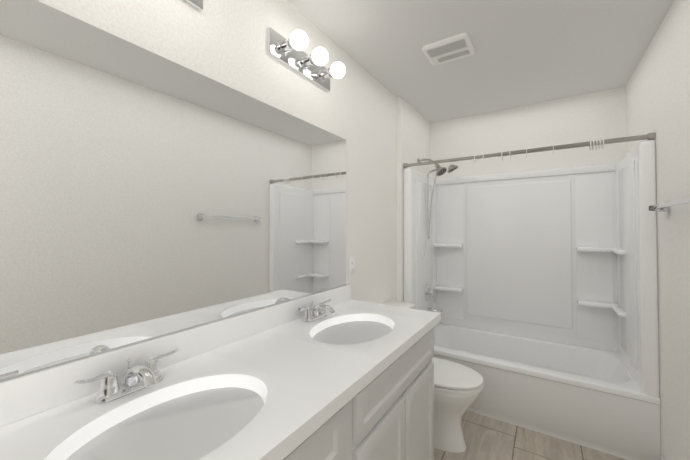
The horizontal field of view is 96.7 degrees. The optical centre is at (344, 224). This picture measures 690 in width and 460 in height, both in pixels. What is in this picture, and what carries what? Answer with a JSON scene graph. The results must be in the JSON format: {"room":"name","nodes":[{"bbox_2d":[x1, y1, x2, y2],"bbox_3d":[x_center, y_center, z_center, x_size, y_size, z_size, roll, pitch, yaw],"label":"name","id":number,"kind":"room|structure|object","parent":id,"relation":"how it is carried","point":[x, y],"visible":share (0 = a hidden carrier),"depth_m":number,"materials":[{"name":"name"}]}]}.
{"room":"bathroom","nodes":[
{"label":"bathroom","id":0,"kind":"room"},
{"bbox_2d":[2,0,396,380],"bbox_3d":[-0.571,0.138,1.096,0.100,2.440,3.520,-1,-1,33],"label":"wall","id":1,"kind":"structure","parent":0,"point":[224,42],"depth_m":1.54,"materials":[{"name":"paint"}]},
{"bbox_2d":[0,0,345,380],"bbox_3d":[-0.452,-0.091,1.181,0.009,0.897,1.677,-1,-1,33],"label":"wall mirror","id":2,"kind":"object","parent":1,"relation":"attached to","point":[145,194],"visible":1,"depth_m":0.91,"materials":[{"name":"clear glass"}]},
{"bbox_2d":[183,0,202,10],"bbox_3d":[-0.575,-0.824,0.864,0.162,0.118,0.460,-1,-1,33],"label":"sconce","id":3,"kind":"object","parent":1,"relation":"attached to","point":[197,4],"visible":1,"depth_m":1.07,"materials":[{"name":"silver metal"}]},
{"bbox_2d":[267,27,345,91],"bbox_3d":[-0.154,-0.813,1.511,0.162,0.118,0.460,-1,-1,33],"label":"sconce","id":4,"kind":"object","parent":1,"relation":"attached to","point":[290,53],"visible":1,"depth_m":1.47,"materials":[{"name":"silver metal"}]},
{"bbox_2d":[349,256,354,274],"bbox_3d":[0.045,0.262,1.940,0.007,0.115,0.070,-1,-1,33],"label":"outlet","id":5,"kind":"object","parent":1,"relation":"attached to","point":[352,265],"visible":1,"depth_m":1.94,"materials":[{"name":"white plastic"}]},
{"bbox_2d":[397,97,430,301],"bbox_3d":[0.646,0.168,2.929,0.140,2.440,0.880,-1,-1,33],"label":"wall","id":6,"kind":"structure","parent":0,"point":[413,137],"depth_m":2.60,"materials":[{"name":"paint"}]},
{"bbox_2d":[417,158,457,238],"bbox_3d":[0.834,-0.240,2.776,0.346,0.758,0.226,-1,-1,33],"label":"shower head","id":7,"kind":"object","parent":6,"relation":"attached to","point":[440,170],"visible":0.98,"depth_m":2.76},
{"bbox_2d":[403,132,655,167],"bbox_3d":[1.132,-0.486,2.164,1.517,0.062,0.060,-1,-1,33],"label":"rail","id":8,"kind":"object","parent":6,"relation":"attached to","point":[647,137],"visible":1,"depth_m":2.01,"materials":[{"name":"silver metal"}]},
{"bbox_2d":[287,0,673,123],"bbox_3d":[0.364,-1.133,1.033,1.760,0.100,4.400,-1,-1,33],"label":"ceiling","id":9,"kind":"structure","parent":0,"point":[528,52],"depth_m":1.83,"materials":[{"name":"paint"}]},
{"bbox_2d":[422,32,474,65],"bbox_3d":[0.634,-1.058,1.877,0.270,0.020,0.244,-1,-1,33],"label":"ceiling vent","id":10,"kind":"object","parent":9,"relation":"in","point":[450,49],"visible":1,"depth_m":1.84,"materials":[{"name":"white plastic"}]},
{"bbox_2d":[430,87,626,178],"bbox_3d":[1.554,0.166,2.803,1.520,2.440,0.100,-1,-1,33],"label":"wall","id":11,"kind":"structure","parent":0,"point":[600,115],"depth_m":2.68,"materials":[{"name":"paint"}]},
{"bbox_2d":[434,411,626,459],"bbox_3d":[0.364,1.407,0.991,1.760,0.100,4.400,-1,-1,33],"label":"floor","id":12,"kind":"structure","parent":0,"point":[487,438],"depth_m":1.89,"materials":[{"name":"tile"}]},
{"bbox_2d":[0,284,440,459],"bbox_3d":[-0.206,0.857,1.027,0.569,1.001,1.712,-1,-1,33],"label":"bathroom vanity","id":13,"kind":"object","parent":12,"relation":"on","point":[349,379],"visible":0.96,"depth_m":0.88,"materials":[{"name":"white paint"}]},
{"bbox_2d":[74,348,177,403],"bbox_3d":[-0.544,0.409,0.812,0.148,0.078,0.245,-1,-1,33],"label":"faucet","id":14,"kind":"object","parent":13,"relation":"on","point":[148,375],"visible":0.98,"depth_m":0.79,"materials":[{"name":"silver metal"}]},
{"bbox_2d":[298,299,335,321],"bbox_3d":[-0.109,0.420,1.480,0.148,0.078,0.245,-1,-1,33],"label":"faucet","id":15,"kind":"object","parent":13,"relation":"on","point":[316,312],"visible":1,"depth_m":1.46,"materials":[{"name":"silver metal"}]},
{"bbox_2d":[382,300,483,452],"bbox_3d":[0.524,0.980,2.017,0.710,0.788,0.436,-1,-1,33],"label":"toilet","id":16,"kind":"object","parent":12,"relation":"on","point":[458,387],"visible":0.25,"depth_m":1.85,"materials":[{"name":"white ceramic"}]},
{"bbox_2d":[403,141,660,459],"bbox_3d":[1.319,0.457,2.437,1.516,1.846,0.758,-1,-1,33],"label":"bathtub","id":17,"kind":"object","parent":12,"relation":"on","point":[543,285],"visible":0.83,"depth_m":2.45,"materials":[{"name":"white plastic"}]},
{"bbox_2d":[425,283,434,302],"bbox_3d":[0.787,0.628,2.793,0.070,0.178,0.164,-1,-1,33],"label":"tub valve","id":18,"kind":"object","parent":17,"relation":"attached to","point":[429,291],"visible":1,"depth_m":2.78,"materials":[{"name":"silver metal"}]},
{"bbox_2d":[427,307,444,315],"bbox_3d":[0.823,0.786,2.767,0.157,0.064,0.062,-1,-1,33],"label":"tub spout","id":19,"kind":"object","parent":17,"relation":"attached to","point":[435,310],"visible":0.75,"depth_m":2.75,"materials":[{"name":"silver metal"}]},
{"bbox_2d":[625,0,689,459],"bbox_3d":[1.060,0.130,0.559,0.100,2.440,4.400,-1,-1,33],"label":"wall","id":20,"kind":"structure","parent":0,"point":[657,87],"depth_m":1.54,"materials":[{"name":"paint"}]},
{"bbox_2d":[648,198,689,212],"bbox_3d":[1.450,-0.088,1.323,0.074,0.056,0.690,-1,-1,33],"label":"towel rail","id":21,"kind":"object","parent":20,"relation":"attached to","point":[665,207],"visible":1,"depth_m":1.43,"materials":[{"name":"silver metal"}]}
]}

